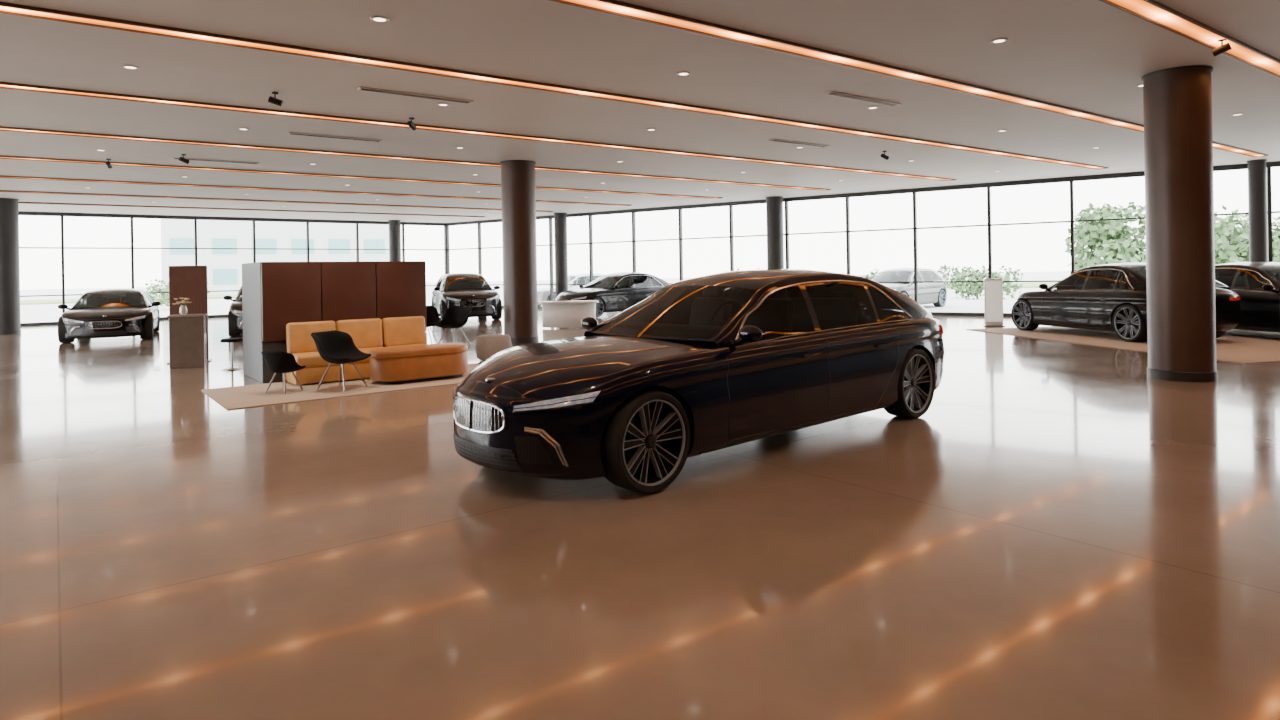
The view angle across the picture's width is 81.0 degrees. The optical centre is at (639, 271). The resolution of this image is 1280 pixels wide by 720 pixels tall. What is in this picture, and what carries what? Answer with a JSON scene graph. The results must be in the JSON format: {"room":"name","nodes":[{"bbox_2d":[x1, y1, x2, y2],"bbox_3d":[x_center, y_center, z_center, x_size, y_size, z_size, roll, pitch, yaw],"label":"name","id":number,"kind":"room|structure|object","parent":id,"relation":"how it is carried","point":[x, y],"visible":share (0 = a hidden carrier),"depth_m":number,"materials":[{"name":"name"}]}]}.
{"room":"car showroom","nodes":[
{"label":"car showroom","id":0,"kind":"room"},
{"bbox_2d":[0,308,1279,719],"bbox_3d":[3.314,1.492,10.329,33.279,0.200,52.556,-1,0,-38],"label":"floor","id":1,"kind":"structure","parent":0,"point":[1065,530],"depth_m":3.83,"materials":[{"name":"concrete"}]},
{"bbox_2d":[0,198,20,334],"bbox_3d":[-18.005,-0.151,21.200,0.750,3.830,0.750,-1,0,0],"label":"column","id":2,"kind":"structure","parent":1,"relation":"on","point":[10,323],"depth_m":21.04,"materials":[{"name":"metal"}]},
{"bbox_2d":[19,211,61,325],"bbox_3d":[-20.584,-0.106,25.100,2.020,3.830,0.140,-1,0,-38],"label":"window","id":3,"kind":"structure","parent":1,"relation":"on","point":[20,212],"depth_m":25.32,"materials":[{"name":"black metal"}]},
{"bbox_2d":[61,213,130,312],"bbox_3d":[-19.020,-0.133,26.318,2.020,3.830,0.140,-1,0,-38],"label":"window","id":4,"kind":"structure","parent":1,"relation":"on","point":[62,214],"depth_m":25.84,"materials":[{"name":"black metal"}]},
{"bbox_2d":[58,288,160,342],"bbox_3d":[-13.773,1.064,19.563,2.136,1.254,4.625,-1,0,-33],"label":"car","id":5,"kind":"object","parent":1,"relation":"on","point":[118,312],"visible":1,"depth_m":18.13,"materials":[{"name":"black paint"}]},
{"bbox_2d":[58,304,72,309],"bbox_3d":[-14.137,0.872,18.442,0.298,0.168,0.110,-1,0,-30],"label":"mirror","id":6,"kind":"object","parent":5,"relation":"attached to","point":[62,306],"depth_m":18.40,"materials":[{"name":"black paint"}]},
{"bbox_2d":[86,321,121,328],"bbox_3d":[-12.586,1.244,17.618,0.689,0.185,0.074,-1,0,-30],"label":"grille","id":7,"kind":"object","parent":5,"relation":"attached to","point":[89,324],"depth_m":17.59,"materials":[{"name":"silver metal"}]},
{"bbox_2d":[147,301,160,306],"bbox_3d":[-12.545,0.844,19.368,0.298,0.168,0.110,-1,0,-30],"label":"mirror","id":8,"kind":"object","parent":5,"relation":"attached to","point":[156,303],"depth_m":19.34,"materials":[{"name":"black paint"}]},
{"bbox_2d":[130,214,194,319],"bbox_3d":[-17.457,-0.160,27.536,2.020,3.830,0.140,-1,0,-38],"label":"window","id":9,"kind":"structure","parent":1,"relation":"on","point":[132,215],"depth_m":27.17,"materials":[{"name":"black metal"}]},
{"bbox_2d":[167,313,206,368],"bbox_3d":[-7.561,1.147,12.550,0.540,0.870,0.460,-1,0,-26],"label":"pedestal","id":10,"kind":"object","parent":1,"relation":"on","point":[187,333],"visible":1,"depth_m":12.37,"materials":[{"name":"brown stone"}]},
{"bbox_2d":[172,297,190,314],"bbox_3d":[-7.646,0.569,12.567,0.292,0.285,0.252,-1,0,0],"label":"flower vase","id":11,"kind":"object","parent":10,"relation":"on","point":[183,309],"visible":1,"depth_m":12.51,"materials":[{"name":"white paint"}]},
{"bbox_2d":[167,266,211,363],"bbox_3d":[-7.968,0.739,13.250,0.660,1.700,0.340,-1,0,-26],"label":"display totem","id":12,"kind":"object","parent":1,"relation":"on","point":[190,282],"visible":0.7,"depth_m":13.22,"materials":[{"name":"metal"}]},
{"bbox_2d":[194,216,252,317],"bbox_3d":[-15.894,-0.188,28.754,2.020,3.830,0.140,-1,0,-38],"label":"window","id":13,"kind":"structure","parent":1,"relation":"on","point":[196,218],"depth_m":28.46,"materials":[{"name":"black metal"}]},
{"bbox_2d":[220,338,242,370],"bbox_3d":[-6.528,1.314,12.000,0.320,0.500,0.320,-1,0,0],"label":"side table","id":14,"kind":"object","parent":1,"relation":"on","point":[225,340],"visible":0.98,"depth_m":11.95,"materials":[{"name":"black metal"}]},
{"bbox_2d":[223,286,242,336],"bbox_3d":[-10.271,0.915,20.669,2.136,1.429,4.625,-1,0,-30],"label":"car","id":15,"kind":"object","parent":1,"relation":"on","point":[235,315],"visible":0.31,"depth_m":18.65,"materials":[{"name":"black paint"}]},
{"bbox_2d":[223,295,235,300],"bbox_3d":[-10.705,0.699,19.573,0.299,0.179,0.110,-1,0,-27],"label":"mirror","id":16,"kind":"object","parent":15,"relation":"attached to","point":[227,297],"depth_m":19.53,"materials":[{"name":"black paint"}]},
{"bbox_2d":[252,218,306,262],"bbox_3d":[-14.330,-0.215,29.972,2.020,3.830,0.140,-1,0,-38],"label":"window","id":17,"kind":"structure","parent":1,"relation":"on","point":[254,219],"depth_m":29.64,"materials":[{"name":"black metal"}]},
{"bbox_2d":[306,219,356,261],"bbox_3d":[-12.767,-0.242,31.190,2.020,3.830,0.140,-1,0,-38],"label":"window","id":18,"kind":"structure","parent":1,"relation":"on","point":[308,220],"depth_m":30.80,"materials":[{"name":"black metal"}]},
{"bbox_2d":[242,261,426,383],"bbox_3d":[-4.689,0.692,11.582,2.360,1.680,1.360,-1,0,-38],"label":"wall","id":19,"kind":"structure","parent":1,"relation":"on","point":[275,295],"depth_m":10.89,"materials":[{"name":"reddish-brown panels"},{"name":"grey painted board"}]},
{"bbox_2d":[201,363,479,409],"bbox_3d":[-3.618,1.507,10.263,3.900,0.012,1.900,-1,0,-38],"label":"carpet","id":20,"kind":"object","parent":1,"relation":"on","point":[246,396],"visible":0.71,"depth_m":9.54,"materials":[{"name":"carpet"}]},
{"bbox_2d":[261,351,305,393],"bbox_3d":[-4.522,1.252,9.508,0.429,0.529,0.425,-1,0,15],"label":"lounge chair","id":21,"kind":"object","parent":20,"relation":"on","point":[277,362],"visible":1,"depth_m":9.36,"materials":[{"name":"black fabric"}]},
{"bbox_2d":[311,330,370,391],"bbox_3d":[-3.857,1.135,9.666,0.592,0.735,0.598,-1,0,20],"label":"lounge chair","id":22,"kind":"object","parent":20,"relation":"on","point":[334,346],"visible":1,"depth_m":9.79,"materials":[{"name":"black fabric"}]},
{"bbox_2d":[286,316,425,385],"bbox_3d":[-3.953,1.096,10.764,2.000,0.822,0.632,-1,0,-38],"label":"sofa","id":23,"kind":"object","parent":20,"relation":"on","point":[367,335],"visible":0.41,"depth_m":10.52,"materials":[{"name":"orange leather"}]},
{"bbox_2d":[286,321,335,353],"bbox_3d":[-4.608,0.919,10.526,0.640,0.445,0.205,-1,0,-38],"label":"cushion","id":24,"kind":"object","parent":23,"relation":"on","point":[299,339],"depth_m":10.39,"materials":[{"name":"orange leather"}]},
{"bbox_2d":[292,352,344,367],"bbox_3d":[-4.462,1.196,10.344,0.640,0.170,0.600,-1,0,-38],"label":"seat cushion","id":25,"kind":"object","parent":23,"relation":"on","point":[309,359],"depth_m":10.07,"materials":[{"name":"orange leather"}]},
{"bbox_2d":[335,318,382,347],"bbox_3d":[-4.088,0.909,10.932,0.640,0.445,0.205,-1,0,-38],"label":"cushion","id":26,"kind":"object","parent":23,"relation":"on","point":[365,333],"depth_m":10.89,"materials":[{"name":"orange leather"}]},
{"bbox_2d":[349,347,384,363],"bbox_3d":[-3.942,1.187,10.751,0.640,0.170,0.600,-1,0,-38],"label":"seat cushion","id":27,"kind":"object","parent":23,"relation":"on","point":[364,349],"depth_m":10.50,"materials":[{"name":"orange leather"}]},
{"bbox_2d":[382,316,425,346],"bbox_3d":[-3.568,0.900,11.339,0.640,0.445,0.205,-1,0,-38],"label":"cushion","id":28,"kind":"object","parent":23,"relation":"on","point":[396,331],"depth_m":11.25,"materials":[{"name":"orange leather"}]},
{"bbox_2d":[387,344,423,346],"bbox_3d":[-3.422,1.178,11.157,0.640,0.170,0.600,-1,0,-38],"label":"seat cushion","id":29,"kind":"object","parent":23,"relation":"on","point":[388,345],"depth_m":11.17,"materials":[{"name":"orange leather"}]},
{"bbox_2d":[369,343,467,384],"bbox_3d":[-3.060,1.267,10.437,1.370,0.450,0.660,-1,0,-38],"label":"ottoman","id":30,"kind":"object","parent":20,"relation":"on","point":[440,361],"visible":0.99,"depth_m":10.12,"materials":[{"name":"leather"}]},
{"bbox_2d":[369,343,467,358],"bbox_3d":[-3.063,1.092,10.437,1.370,0.100,0.660,-1,0,-38],"label":"seat cushion","id":31,"kind":"object","parent":30,"relation":"on","point":[440,350],"depth_m":10.21,"materials":[{"name":"leather"}]},
{"bbox_2d":[356,221,402,260],"bbox_3d":[-11.204,-0.270,32.408,2.020,3.830,0.140,-1,0,-38],"label":"window","id":32,"kind":"structure","parent":1,"relation":"on","point":[358,222],"depth_m":31.84,"materials":[{"name":"black metal"}]},
{"bbox_2d":[388,220,400,260],"bbox_3d":[-10.406,-0.283,31.900,0.510,3.830,0.510,-1,0,0],"label":"column","id":33,"kind":"structure","parent":1,"relation":"on","point":[394,225],"depth_m":31.70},
{"bbox_2d":[402,222,446,285],"bbox_3d":[-9.640,-0.297,33.627,2.020,3.830,0.140,-1,0,-38],"label":"window","id":34,"kind":"structure","parent":1,"relation":"on","point":[404,223],"depth_m":33.65,"materials":[{"name":"black metal"}]},
{"bbox_2d":[426,306,439,343],"bbox_3d":[-4.590,1.128,15.916,0.650,0.799,0.644,-1,0,-30],"label":"lounge chair","id":35,"kind":"object","parent":1,"relation":"on","point":[432,313],"visible":0.34,"depth_m":16.14,"materials":[{"name":"grey fabric"}]},
{"bbox_2d":[434,306,472,344],"bbox_3d":[-3.822,1.114,15.416,0.650,0.799,0.644,-1,0,30],"label":"lounge chair","id":36,"kind":"object","parent":1,"relation":"on","point":[454,317],"visible":1,"depth_m":15.60,"materials":[{"name":"grey fabric"}]},
{"bbox_2d":[446,221,477,273],"bbox_3d":[-7.933,-0.327,33.682,2.102,3.830,0.140,-1,0,34],"label":"window","id":37,"kind":"structure","parent":1,"relation":"on","point":[469,222],"depth_m":34.17,"materials":[{"name":"black metal"}]},
{"bbox_2d":[432,273,501,319],"bbox_3d":[-5.964,0.792,25.276,2.136,1.524,4.572,-1,0,-24],"label":"car","id":38,"kind":"object","parent":1,"relation":"on","point":[455,289],"visible":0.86,"depth_m":23.81,"materials":[{"name":"black paint"}]},
{"bbox_2d":[463,300,484,306],"bbox_3d":[-5.126,0.962,23.186,0.689,0.219,0.073,-1,0,-21],"label":"grille","id":39,"kind":"object","parent":38,"relation":"attached to","point":[474,303],"depth_m":23.16,"materials":[{"name":"black metal"}]},
{"bbox_2d":[477,219,502,307],"bbox_3d":[-6.222,-0.356,32.527,2.102,3.830,0.140,-1,0,34],"label":"window","id":40,"kind":"structure","parent":1,"relation":"on","point":[479,223],"depth_m":33.03,"materials":[{"name":"black metal"}]},
{"bbox_2d":[475,334,511,360],"bbox_3d":[-2.478,1.283,12.700,0.620,0.420,0.560,-1,0,0],"label":"pouf","id":41,"kind":"object","parent":1,"relation":"on","point":[486,346],"visible":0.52,"depth_m":12.47,"materials":[{"name":"grey fabric"}]},
{"bbox_2d":[500,160,538,343],"bbox_3d":[-2.568,-0.420,16.000,0.750,3.830,0.750,-1,0,0],"label":"column","id":42,"kind":"structure","parent":1,"relation":"on","point":[518,188],"depth_m":15.68,"materials":[{"name":"metal"}]},
{"bbox_2d":[536,216,549,308],"bbox_3d":[-4.512,-0.386,31.371,2.102,3.830,0.140,-1,0,34],"label":"window","id":43,"kind":"structure","parent":1,"relation":"on","point":[537,217],"depth_m":31.00,"materials":[{"name":"black metal"}]},
{"bbox_2d":[554,213,567,297],"bbox_3d":[-3.108,-0.411,29.600,0.530,3.830,0.530,-1,0,0],"label":"column","id":44,"kind":"structure","parent":1,"relation":"on","point":[560,219],"depth_m":29.39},
{"bbox_2d":[539,300,598,327],"bbox_3d":[-1.881,1.113,19.900,1.600,0.680,0.700,-1,0,-6],"label":"desk","id":45,"kind":"object","parent":1,"relation":"on","point":[555,314],"visible":0.96,"depth_m":19.69,"materials":[{"name":"white paint"}]},
{"bbox_2d":[549,213,588,300],"bbox_3d":[-2.801,-0.416,30.216,2.102,3.830,0.140,-1,0,34],"label":"window","id":46,"kind":"structure","parent":1,"relation":"on","point":[551,217],"depth_m":30.72,"materials":[{"name":"black metal"}]},
{"bbox_2d":[588,209,631,281],"bbox_3d":[-1.090,-0.446,29.060,2.102,3.830,0.140,-1,0,34],"label":"window","id":47,"kind":"structure","parent":1,"relation":"on","point":[590,214],"depth_m":29.56,"materials":[{"name":"black metal"}]},
{"bbox_2d":[556,272,668,317],"bbox_3d":[-0.783,0.735,25.832,4.625,1.458,2.136,-1,0,-38],"label":"car","id":48,"kind":"object","parent":1,"relation":"on","point":[620,291],"visible":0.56,"depth_m":25.05,"materials":[{"name":"black paint"}]},
{"bbox_2d":[631,206,678,283],"bbox_3d":[0.621,-0.476,27.905,2.102,3.830,0.140,-1,0,34],"label":"window","id":49,"kind":"structure","parent":1,"relation":"on","point":[634,211],"depth_m":28.39,"materials":[{"name":"black metal"}]},
{"bbox_2d":[453,269,943,493],"bbox_3d":[0.890,0.706,6.763,5.376,1.458,2.118,-1,0,-39],"label":"car","id":50,"kind":"object","parent":1,"relation":"on","point":[712,362],"visible":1,"depth_m":5.56,"materials":[{"name":"paint"}]},
{"bbox_2d":[453,396,505,433],"bbox_3d":[-1.112,0.954,5.034,0.081,0.213,0.682,-1,0,-42],"label":"grille","id":51,"kind":"object","parent":50,"relation":"attached to","point":[472,414],"depth_m":4.94,"materials":[{"name":"silver metal"}]},
{"bbox_2d":[581,317,598,334],"bbox_3d":[-0.435,0.501,6.867,0.110,0.181,0.297,-1,0,-42],"label":"mirror","id":52,"kind":"object","parent":50,"relation":"attached to","point":[587,323],"depth_m":6.84,"materials":[{"name":"paint"}]},
{"bbox_2d":[729,325,762,346],"bbox_3d":[0.779,0.480,5.507,0.110,0.181,0.297,-1,0,-42],"label":"mirror","id":53,"kind":"object","parent":50,"relation":"attached to","point":[749,333],"depth_m":5.47,"materials":[{"name":"paint"}]},
{"bbox_2d":[678,202,729,280],"bbox_3d":[2.332,-0.506,26.749,2.102,3.830,0.140,-1,0,34],"label":"window","id":54,"kind":"structure","parent":1,"relation":"on","point":[680,208],"depth_m":27.25,"materials":[{"name":"black metal"}]},
{"bbox_2d":[729,198,784,270],"bbox_3d":[4.043,-0.536,25.593,2.102,3.830,0.140,-1,0,34],"label":"window","id":55,"kind":"structure","parent":1,"relation":"on","point":[731,204],"depth_m":26.09,"materials":[{"name":"black metal"}]},
{"bbox_2d":[766,196,783,268],"bbox_3d":[4.441,-0.543,24.600,0.570,3.830,0.570,-1,0,0],"label":"column","id":56,"kind":"structure","parent":1,"relation":"on","point":[774,204],"depth_m":24.37,"materials":[{"name":"metal"}]},
{"bbox_2d":[784,194,845,268],"bbox_3d":[5.753,-0.566,24.438,2.102,3.830,0.140,-1,0,34],"label":"window","id":57,"kind":"structure","parent":1,"relation":"on","point":[831,196],"depth_m":24.82,"materials":[{"name":"black metal"}]},
{"bbox_2d":[845,189,913,282],"bbox_3d":[7.464,-0.595,23.282,2.102,3.830,0.140,-1,0,34],"label":"window","id":58,"kind":"structure","parent":1,"relation":"on","point":[900,191],"depth_m":23.59,"materials":[{"name":"black metal"}]},
{"bbox_2d":[912,183,987,315],"bbox_3d":[9.175,-0.625,22.127,2.102,3.830,0.140,-1,0,34],"label":"window","id":59,"kind":"structure","parent":1,"relation":"on","point":[980,185],"depth_m":22.34,"materials":[{"name":"black metal"}]},
{"bbox_2d":[983,279,1004,326],"bbox_3d":[8.514,0.732,18.060,0.460,1.140,0.300,-1,0,20],"label":"information kiosk","id":60,"kind":"object","parent":1,"relation":"on","point":[993,288],"visible":1,"depth_m":18.00,"materials":[{"name":"white paint"}]},
{"bbox_2d":[987,177,1069,316],"bbox_3d":[10.886,-0.655,20.971,2.102,3.830,0.140,-1,0,34],"label":"window","id":61,"kind":"structure","parent":1,"relation":"on","point":[1061,179],"depth_m":21.22,"materials":[{"name":"black metal"}]},
{"bbox_2d":[1070,171,1144,273],"bbox_3d":[12.597,-0.685,19.816,2.102,3.830,0.140,-1,0,34],"label":"window","id":62,"kind":"structure","parent":1,"relation":"on","point":[1141,173],"depth_m":20.19,"materials":[{"name":"black metal"}]},
{"bbox_2d":[966,326,1279,363],"bbox_3d":[11.424,1.245,14.500,6.900,0.012,6.600,-1,0,-10],"label":"carpet","id":63,"kind":"object","parent":1,"relation":"on","point":[1236,345],"visible":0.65,"depth_m":13.87,"materials":[{"name":"carpet"}]},
{"bbox_2d":[1011,262,1240,341],"bbox_3d":[9.622,0.541,15.213,2.136,1.458,4.465,-1,0,-13],"label":"car","id":64,"kind":"object","parent":63,"relation":"on","point":[1112,297],"visible":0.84,"depth_m":14.42,"materials":[{"name":"black paint"}]},
{"bbox_2d":[1039,284,1050,290],"bbox_3d":[8.535,0.332,15.793,0.299,0.181,0.110,-1,0,-10],"label":"mirror","id":65,"kind":"object","parent":64,"relation":"attached to","point":[1042,286],"depth_m":15.75,"materials":[{"name":"black paint"}]},
{"bbox_2d":[1215,262,1279,332],"bbox_3d":[12.244,0.510,14.401,2.136,1.429,4.465,-1,0,-4],"label":"car","id":66,"kind":"object","parent":63,"relation":"on","point":[1257,284],"visible":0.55,"depth_m":13.98,"materials":[{"name":"black paint"}]},
{"bbox_2d":[1262,284,1278,292],"bbox_3d":[11.373,0.302,13.530,0.299,0.179,0.110,-1,0,-7],"label":"mirror","id":67,"kind":"object","parent":66,"relation":"attached to","point":[1274,288],"depth_m":13.51,"materials":[{"name":"black paint"}]},
{"bbox_2d":[1141,65,1217,381],"bbox_3d":[6.771,-0.583,9.420,0.730,3.830,0.730,-1,0,0],"label":"column","id":68,"kind":"structure","parent":1,"relation":"on","point":[1177,101],"depth_m":9.14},
{"bbox_2d":[1213,162,1267,215],"bbox_3d":[14.308,-0.715,18.660,2.102,3.830,0.140,-1,0,34],"label":"window","id":69,"kind":"structure","parent":1,"relation":"on","point":[1236,166],"depth_m":18.43,"materials":[{"name":"black metal"}]},
{"bbox_2d":[1247,159,1267,261],"bbox_3d":[14.590,-0.720,17.700,0.370,3.830,0.370,-1,0,0],"label":"column","id":70,"kind":"structure","parent":1,"relation":"on","point":[1257,180],"depth_m":17.57,"materials":[{"name":"metal"}]},
{"bbox_2d":[1266,161,1279,261],"bbox_3d":[16.019,-0.745,17.505,2.102,3.830,0.140,-1,0,34],"label":"window","id":71,"kind":"structure","parent":1,"relation":"on","point":[1276,163],"depth_m":18.01,"materials":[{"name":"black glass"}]},
{"bbox_2d":[0,0,1279,222],"bbox_3d":[3.243,-2.587,10.329,33.279,0.300,52.556,-1,0,-38],"label":"ceiling","id":72,"kind":"structure","parent":0,"point":[1091,56],"depth_m":10.12,"materials":[{"name":"paint"}]},
{"bbox_2d":[106,159,111,168],"bbox_3d":[-10.341,-2.111,14.604,0.080,0.178,0.175,-1,0,-25],"label":"spotlight","id":73,"kind":"object","parent":72,"relation":"attached to","point":[108,163],"visible":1,"depth_m":14.56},
{"bbox_2d":[121,65,138,69],"bbox_3d":[-5.664,-2.275,8.336,0.170,0.014,0.170,-1,0,0],"label":"recessed light","id":74,"kind":"object","parent":72,"relation":"in","point":[131,67],"visible":1,"depth_m":8.33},
{"bbox_2d":[179,154,188,163],"bbox_3d":[-8.636,-2.141,14.204,0.080,0.178,0.175,-1,0,33],"label":"spotlight","id":75,"kind":"object","parent":72,"relation":"attached to","point":[182,159],"visible":1,"depth_m":14.18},
{"bbox_2d":[173,157,258,163],"bbox_3d":[-8.461,-2.222,14.997,1.500,0.021,0.140,-1,0,-36],"label":"ceiling vent","id":76,"kind":"object","parent":72,"relation":"in","point":[173,157],"visible":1,"depth_m":15.00,"materials":[{"name":"metal"}]},
{"bbox_2d":[18,202,484,216],"bbox_3d":[-14.793,-2.107,24.593,20.722,0.030,0.246,-1,0,-36],"label":"ceiling light slot","id":77,"kind":"object","parent":72,"relation":"attached to","point":[18,202],"visible":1,"depth_m":25.29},
{"bbox_2d":[268,92,282,105],"bbox_3d":[-4.665,-2.210,9.601,0.175,0.178,0.080,-1,0,-17],"label":"spotlight","id":78,"kind":"object","parent":72,"relation":"attached to","point":[273,100],"visible":1,"depth_m":9.58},
{"bbox_2d":[0,190,552,211],"bbox_3d":[-12.245,-2.152,22.240,21.839,0.030,0.246,-1,0,-36],"label":"ceiling light slot","id":79,"kind":"object","parent":72,"relation":"attached to","point":[13,191],"visible":1,"depth_m":22.35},
{"bbox_2d":[0,175,631,205],"bbox_3d":[-9.698,-2.196,19.886,22.957,0.030,0.246,-1,0,-36],"label":"ceiling light slot","id":80,"kind":"object","parent":72,"relation":"attached to","point":[1,176],"visible":1,"depth_m":19.76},
{"bbox_2d":[287,132,381,141],"bbox_3d":[-5.145,-2.280,12.702,1.500,0.021,0.140,-1,0,-36],"label":"ceiling vent","id":81,"kind":"object","parent":72,"relation":"in","point":[291,133],"visible":1,"depth_m":12.65,"materials":[{"name":"metal"}]},
{"bbox_2d":[0,155,722,198],"bbox_3d":[-7.150,-2.241,17.533,24.074,0.030,0.246,-1,0,-36],"label":"ceiling light slot","id":82,"kind":"object","parent":72,"relation":"attached to","point":[1,156],"visible":1,"depth_m":17.09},
{"bbox_2d":[370,16,388,22],"bbox_3d":[-2.404,-2.331,6.923,0.170,0.014,0.170,-1,0,0],"label":"recessed light","id":83,"kind":"object","parent":72,"relation":"in","point":[381,19],"visible":1,"depth_m":6.91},
{"bbox_2d":[407,117,416,130],"bbox_3d":[-3.439,-2.231,11.305,0.080,0.178,0.175,-1,0,10],"label":"spotlight","id":84,"kind":"object","parent":72,"relation":"attached to","point":[410,124],"visible":1,"depth_m":11.27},
{"bbox_2d":[357,87,472,103],"bbox_3d":[-2.928,-2.319,9.865,1.500,0.021,0.140,-1,0,-36],"label":"ceiling vent","id":85,"kind":"object","parent":72,"relation":"in","point":[359,88],"visible":1,"depth_m":9.82,"materials":[{"name":"metal"}]},
{"bbox_2d":[0,126,830,190],"bbox_3d":[-4.602,-2.285,15.179,25.192,0.030,0.246,-1,0,-36],"label":"ceiling light slot","id":86,"kind":"object","parent":72,"relation":"attached to","point":[2,128],"visible":1,"depth_m":14.28,"materials":[{"name":"orange"}]},
{"bbox_2d":[0,82,955,180],"bbox_3d":[-2.129,-2.328,12.895,26.276,0.030,0.246,-1,0,-36],"label":"ceiling light slot","id":87,"kind":"object","parent":72,"relation":"attached to","point":[4,85],"visible":1,"depth_m":11.57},
{"bbox_2d":[0,2,1107,169],"bbox_3d":[0.344,-2.371,10.611,27.361,0.030,0.246,-1,0,-36],"label":"ceiling light slot","id":88,"kind":"object","parent":72,"relation":"attached to","point":[5,8],"visible":1,"depth_m":8.56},
{"bbox_2d":[676,71,690,75],"bbox_3d":[0.523,-2.382,9.019,0.170,0.014,0.170,-1,0,0],"label":"recessed light","id":89,"kind":"object","parent":72,"relation":"in","point":[683,73],"visible":1,"depth_m":9.00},
{"bbox_2d":[769,139,828,146],"bbox_3d":[3.006,-2.422,14.115,1.500,0.021,0.140,-1,0,-36],"label":"ceiling vent","id":90,"kind":"object","parent":72,"relation":"in","point":[776,140],"visible":1,"depth_m":14.07,"materials":[{"name":"metal"}]},
{"bbox_2d":[825,91,900,106],"bbox_3d":[3.147,-2.425,10.529,1.500,0.021,0.140,-1,0,-36],"label":"ceiling vent","id":91,"kind":"object","parent":72,"relation":"in","point":[834,93],"visible":1,"depth_m":10.46,"materials":[{"name":"metal"}]},
{"bbox_2d":[881,151,888,159],"bbox_3d":[4.994,-2.378,15.302,0.175,0.178,0.080,-1,0,-29],"label":"spotlight","id":92,"kind":"object","parent":72,"relation":"attached to","point":[884,156],"visible":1,"depth_m":15.27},
{"bbox_2d":[549,0,1267,156],"bbox_3d":[2.480,-2.409,8.638,28.297,0.030,0.249,-1,0,-36],"label":"ceiling light slot","id":93,"kind":"object","parent":72,"relation":"attached to","point":[614,7],"visible":1,"depth_m":8.35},
{"bbox_2d":[990,38,1007,43],"bbox_3d":[3.792,-2.439,7.919,0.170,0.014,0.170,-1,0,0],"label":"recessed light","id":94,"kind":"object","parent":72,"relation":"in","point":[998,40],"visible":1,"depth_m":7.90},
{"bbox_2d":[1099,0,1279,77],"bbox_3d":[4.465,-2.443,6.804,29.168,0.030,0.246,-1,0,-36],"label":"ceiling light slot","id":95,"kind":"object","parent":72,"relation":"attached to","point":[1152,11],"visible":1,"depth_m":7.65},
{"bbox_2d":[1211,39,1231,56],"bbox_3d":[6.205,-2.400,8.003,0.175,0.178,0.080,-1,0,42],"label":"spotlight","id":96,"kind":"object","parent":72,"relation":"attached to","point":[1221,49],"visible":0.96,"depth_m":7.99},
{"label":"outside","id":97,"kind":"structure","parent":0,"visible":0},
{"bbox_2d":[20,271,1070,322],"bbox_3d":[10.028,1.525,65.000,320.000,0.001,250.000,-1,0,0],"label":"ground","id":98,"kind":"structure","parent":97,"point":[35,313],"depth_m":63.42,"materials":[{"name":"concrete"}]},
{"bbox_2d":[20,294,236,304],"bbox_3d":[-43.965,2.398,68.000,44.000,0.140,12.000,-1,0,-38],"label":"lawn","id":99,"kind":"structure","parent":98,"relation":"on","point":[50,301],"depth_m":63.05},
{"bbox_2d":[145,279,209,306],"bbox_3d":[-26.981,1.186,44.041,4.385,2.118,3.111,-1,0,34],"label":"bush","id":100,"kind":"object","parent":98,"relation":"on","point":[164,297],"visible":0.21,"depth_m":43.78,"materials":[{"name":"green plant"}]},
{"bbox_2d":[161,219,388,294],"bbox_3d":[-44.023,-2.032,91.965,24.000,9.000,12.080,-1,0,-29],"label":"building","id":101,"kind":"structure","parent":98,"relation":"on","point":[224,266],"depth_m":84.95,"materials":[{"name":"white concrete"}]},
{"bbox_2d":[426,297,1016,312],"bbox_3d":[10.098,1.404,28.940,60.000,0.200,12.000,-1,0,34],"label":"road","id":102,"kind":"structure","parent":98,"relation":"on","point":[975,306],"depth_m":27.82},
{"bbox_2d":[537,273,605,305],"bbox_3d":[-2.934,0.791,34.096,4.625,1.480,2.136,-1,0,-40],"label":"car","id":103,"kind":"object","parent":102,"relation":"on","point":[543,292],"visible":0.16,"depth_m":33.15,"materials":[{"name":"silver paint"}]},
{"bbox_2d":[872,267,946,306],"bbox_3d":[9.451,0.575,27.301,2.136,1.480,4.572,-1,0,43],"label":"car","id":104,"kind":"object","parent":102,"relation":"on","point":[935,294],"visible":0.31,"depth_m":26.86,"materials":[{"name":"silver paint"}]},
{"bbox_2d":[844,268,880,279],"bbox_3d":[11.893,0.686,40.281,3.097,1.750,3.406,-1,0,34],"label":"bush","id":105,"kind":"object","parent":98,"relation":"on","point":[873,275],"visible":0.06,"depth_m":40.33,"materials":[{"name":"green plant"}]},
{"bbox_2d":[937,263,1022,299],"bbox_3d":[16.862,0.487,37.430,4.196,1.945,2.845,-1,0,34],"label":"bush","id":106,"kind":"object","parent":98,"relation":"on","point":[975,288],"visible":0.72,"depth_m":37.20,"materials":[{"name":"green plant"}]},
{"bbox_2d":[947,282,1056,287],"bbox_3d":[34.023,1.036,62.000,60.000,0.140,16.000,-1,0,34],"label":"lawn","id":107,"kind":"structure","parent":98,"relation":"on","point":[1025,284],"depth_m":61.47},
{"bbox_2d":[1065,202,1145,271],"bbox_3d":[22.387,-1.076,35.392,5.583,4.783,5.040,-1,0,-21],"label":"tree","id":108,"kind":"object","parent":98,"relation":"on","point":[1112,240],"visible":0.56,"depth_m":34.72,"materials":[{"name":"green plant"}]},
{"bbox_2d":[1231,258,1248,262],"bbox_3d":[26.398,0.335,31.737,3.150,1.899,2.835,-1,0,34],"label":"bush","id":109,"kind":"object","parent":98,"relation":"on","point":[1237,260],"visible":0.02,"depth_m":32.53,"materials":[{"name":"green plant"}]},
{"bbox_2d":[1214,205,1279,264],"bbox_3d":[30.273,-1.093,38.374,5.618,4.543,4.843,-1,0,-8],"label":"tree","id":110,"kind":"object","parent":98,"relation":"on","point":[1231,242],"visible":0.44,"depth_m":36.94,"materials":[{"name":"green plant"}]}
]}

